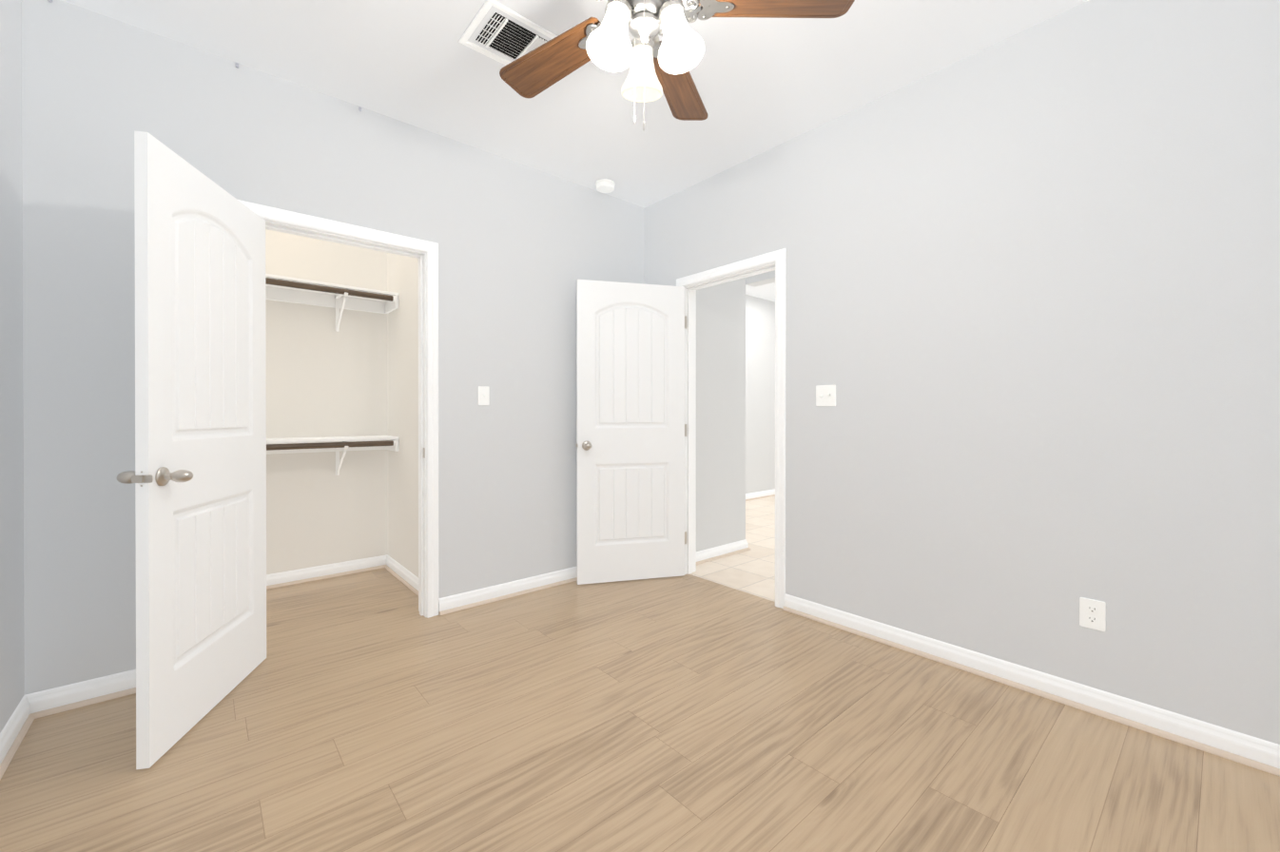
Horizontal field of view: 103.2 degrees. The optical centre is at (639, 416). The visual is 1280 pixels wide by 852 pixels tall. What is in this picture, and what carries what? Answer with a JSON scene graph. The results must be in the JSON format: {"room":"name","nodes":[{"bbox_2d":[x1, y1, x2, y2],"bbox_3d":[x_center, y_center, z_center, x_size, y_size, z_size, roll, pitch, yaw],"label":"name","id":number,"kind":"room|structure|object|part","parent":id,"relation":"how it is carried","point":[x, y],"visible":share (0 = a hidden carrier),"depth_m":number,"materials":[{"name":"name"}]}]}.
{"room":"empty bedroom","nodes":[
{"label":"empty bedroom","id":0,"kind":"room"},
{"bbox_2d":[0,0,24,733],"bbox_3d":[-1.167,-0.233,0.485,0.120,2.740,3.630,0,0,-41],"label":"wall","id":1,"kind":"structure","parent":0,"point":[11,564],"depth_m":1.78,"materials":[{"name":"grey paint"}]},
{"bbox_2d":[0,692,41,779],"bbox_3d":[-1.150,1.092,0.583,0.028,0.089,3.510,0,0,-41],"label":"baseboard","id":2,"kind":"structure","parent":1,"relation":"attached to","point":[12,734],"depth_m":1.77,"materials":[{"name":"white wood"}]},
{"bbox_2d":[21,0,644,695],"bbox_3d":[-1.175,-0.241,2.956,3.340,2.740,0.120,0,0,-41],"label":"wall","id":3,"kind":"structure","parent":0,"point":[522,249],"depth_m":2.32,"materials":[{"name":"grey paint"}]},
{"bbox_2d":[38,669,135,717],"bbox_3d":[-2.053,1.087,2.104,0.592,0.089,0.028,0,0,-41],"label":"baseboard","id":4,"kind":"structure","parent":3,"relation":"attached to","point":[64,698],"depth_m":1.99,"materials":[{"name":"white wood"}]},
{"bbox_2d":[116,130,266,769],"bbox_3d":[-1.670,0.107,1.982,0.205,2.030,0.773,0,0,-13],"label":"closet door","id":5,"kind":"structure","parent":3,"relation":"in","point":[197,476],"depth_m":1.84,"materials":[{"name":"painted wood"},{"name":"satin nickel"}]},
{"bbox_2d":[237,199,438,618],"bbox_3d":[-1.532,0.098,2.644,0.798,2.064,0.127,0,0,-41],"label":"door frame","id":6,"kind":"structure","parent":3,"relation":"attached to","point":[315,234],"depth_m":2.87,"materials":[{"name":"white wood"}]},
{"bbox_2d":[478,386,489,405],"bbox_3d":[-0.942,-0.126,3.066,0.070,0.115,0.020,0,0,-41],"label":"light switch","id":7,"kind":"object","parent":3,"relation":"attached to","point":[483,395],"visible":1,"depth_m":3.07,"materials":[{"name":"white plastic"}]},
{"bbox_2d":[438,566,577,615],"bbox_3d":[-0.549,1.083,3.404,1.572,0.089,0.028,0,0,-41],"label":"baseboard","id":8,"kind":"structure","parent":3,"relation":"attached to","point":[450,604],"depth_m":3.15,"materials":[{"name":"white wood"}]},
{"bbox_2d":[265,229,418,577],"bbox_3d":[-1.753,-0.240,2.539,1.680,2.740,0.004,0,0,-41],"label":"wall","id":9,"kind":"structure","parent":0,"point":[357,375],"depth_m":2.67,"materials":[{"name":"white paint"}]},
{"bbox_2d":[266,555,380,589],"bbox_3d":[-2.481,1.083,3.294,1.560,0.089,0.028,0,0,-41],"label":"baseboard","id":10,"kind":"structure","parent":9,"relation":"attached to","point":[307,574],"depth_m":3.52,"materials":[{"name":"white wood"}]},
{"bbox_2d":[265,273,399,475],"bbox_3d":[-2.384,-0.228,3.177,1.560,1.288,0.326,0,0,-41],"label":"closet shelf","id":11,"kind":"object","parent":9,"relation":"attached to","point":[296,290],"visible":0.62,"depth_m":3.43,"materials":[{"name":"white wood"}]},
{"bbox_3d":[-2.296,-0.827,3.074,1.517,0.043,0.043,0,0,-41],"label":"rod","id":12,"kind":"part","parent":11,"relation":"part of","materials":[{"name":"brown wood"}]},
{"bbox_3d":[-2.296,0.188,3.077,1.517,0.043,0.043,0,0,-41],"label":"rod","id":13,"kind":"part","parent":11,"relation":"part of","materials":[{"name":"brown wood"}]},
{"bbox_2d":[380,554,418,596],"bbox_3d":[-1.553,1.083,3.390,0.030,0.089,1.016,0,0,-41],"label":"baseboard","id":14,"kind":"structure","parent":9,"relation":"attached to","point":[409,579],"depth_m":3.51,"materials":[{"name":"white wood"}]},
{"bbox_2d":[61,0,1088,301],"bbox_3d":[1.697,-1.673,3.689,8.650,0.120,6.800,0,0,-41],"label":"ceiling","id":15,"kind":"structure","parent":0,"point":[764,84],"depth_m":2.34,"materials":[{"name":"white paint"}]},
{"bbox_2d":[458,0,557,65],"bbox_3d":[-0.549,-1.603,2.166,0.340,0.010,0.300,0,0,-41],"label":"ceiling vent","id":16,"kind":"object","parent":15,"relation":"in","point":[506,36],"visible":0.73,"depth_m":2.13,"materials":[{"name":"white plastic"}]},
{"bbox_2d":[595,178,615,193],"bbox_3d":[-0.241,-1.589,3.507,0.136,0.048,0.136,0,0,-41],"label":"smoke detector","id":17,"kind":"object","parent":15,"relation":"attached to","point":[605,185],"visible":1,"depth_m":3.47,"materials":[{"name":"white plastic"}]},
{"bbox_2d":[499,0,854,131],"bbox_3d":[-0.021,-1.242,1.623,1.267,0.728,1.286,0,0,-41],"label":"ceiling fan","id":18,"kind":"object","parent":15,"relation":"hanging from","point":[672,59],"visible":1,"depth_m":1.66,"materials":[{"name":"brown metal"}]},
{"label":"blade","id":19,"kind":"part","parent":18,"relation":"part of","materials":[{"name":"brown wood"}]},
{"bbox_3d":[-0.093,-1.189,1.562,0.143,0.174,0.146,0,0,-41],"label":"lamp shade","id":20,"kind":"part","parent":18,"relation":"part of","materials":[{"name":"white glass"}]},
{"bbox_3d":[0.007,-1.190,1.760,0.145,0.174,0.144,0,0,-41],"label":"lamp shade","id":21,"kind":"part","parent":18,"relation":"part of","materials":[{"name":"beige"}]},
{"bbox_3d":[0.151,-1.323,2.023,0.160,0.006,0.500,12,4,19],"label":"blade","id":22,"kind":"part","parent":18,"relation":"part of","materials":[{"name":"brown wood"}]},
{"bbox_3d":[0.128,-1.189,1.574,0.145,0.174,0.143,0,0,-41],"label":"lamp shade","id":23,"kind":"part","parent":18,"relation":"part of","materials":[{"name":"white glass"}]},
{"bbox_3d":[0.429,-1.321,1.623,0.500,0.006,0.160,0,11,1],"label":"blade","id":24,"kind":"part","parent":18,"relation":"part of","materials":[{"name":"brown wood"}]},
{"bbox_2d":[0,567,1279,851],"bbox_3d":[-0.403,1.182,2.009,3.265,0.100,4.930,0,0,-41],"label":"floor","id":25,"kind":"structure","parent":0,"point":[373,710],"depth_m":1.71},
{"bbox_2d":[689,495,775,601],"bbox_3d":[2.932,1.173,4.766,5.385,0.100,6.800,0,0,-41],"label":"floor","id":26,"kind":"structure","parent":0,"point":[751,571],"depth_m":3.91,"materials":[{"name":"beige tile"}]},
{"bbox_2d":[696,270,775,551],"bbox_3d":[3.300,-0.246,4.484,5.430,2.740,6.140,0,0,-41],"label":"wall","id":27,"kind":"structure","parent":0,"point":[735,394],"depth_m":4.16,"materials":[{"name":"grey paint"}]},
{"bbox_2d":[696,539,750,564],"bbox_3d":[0.612,1.081,4.016,0.736,0.089,0.040,0,0,-41],"label":"baseboard","id":28,"kind":"structure","parent":27,"relation":"attached to","point":[720,552],"depth_m":4.06,"materials":[{"name":"white wood"}]},
{"bbox_2d":[745,488,775,501],"bbox_3d":[1.584,1.072,6.886,4.450,0.089,0.028,0,0,-41],"label":"baseboard","id":29,"kind":"structure","parent":27,"relation":"attached to","point":[769,493],"depth_m":6.94,"materials":[{"name":"white wood"}]},
{"bbox_2d":[644,0,1279,744],"bbox_3d":[1.269,-0.240,2.590,0.120,2.740,3.630,0,0,-41],"label":"wall","id":30,"kind":"structure","parent":0,"point":[1033,304],"depth_m":2.04,"materials":[{"name":"grey paint"}]},
{"bbox_2d":[575,279,684,584],"bbox_3d":[-0.056,0.102,3.482,0.773,2.030,0.205,0,0,-15],"label":"entry door","id":31,"kind":"structure","parent":30,"relation":"in","point":[630,445],"depth_m":3.46,"materials":[{"name":"painted wood"},{"name":"satin nickel"}]},
{"bbox_2d":[676,248,785,608],"bbox_3d":[0.605,0.069,3.359,0.156,2.118,0.906,0,0,-41],"label":"door frame","id":32,"kind":"structure","parent":30,"relation":"attached to","point":[777,258],"depth_m":3.21,"materials":[{"name":"white wood"}]},
{"bbox_2d":[815,385,835,406],"bbox_3d":[1.015,-0.115,2.778,0.020,0.115,0.116,0,0,-41],"label":"light switch","id":33,"kind":"object","parent":30,"relation":"attached to","point":[825,395],"visible":1,"depth_m":2.78,"materials":[{"name":"white plastic"}]},
{"bbox_2d":[782,593,1279,776],"bbox_3d":[1.574,1.087,2.128,0.028,0.089,2.227,0,0,-41],"label":"baseboard","id":34,"kind":"structure","parent":30,"relation":"attached to","point":[1257,749],"depth_m":2.00,"materials":[{"name":"white wood"}]},
{"bbox_2d":[1079,597,1105,631],"bbox_3d":[1.741,0.760,1.950,0.007,0.113,0.076,0,0,-41],"label":"outlet","id":35,"kind":"object","parent":30,"relation":"attached to","point":[1093,613],"visible":1,"depth_m":1.95,"materials":[{"name":"white plastic"}]}
]}

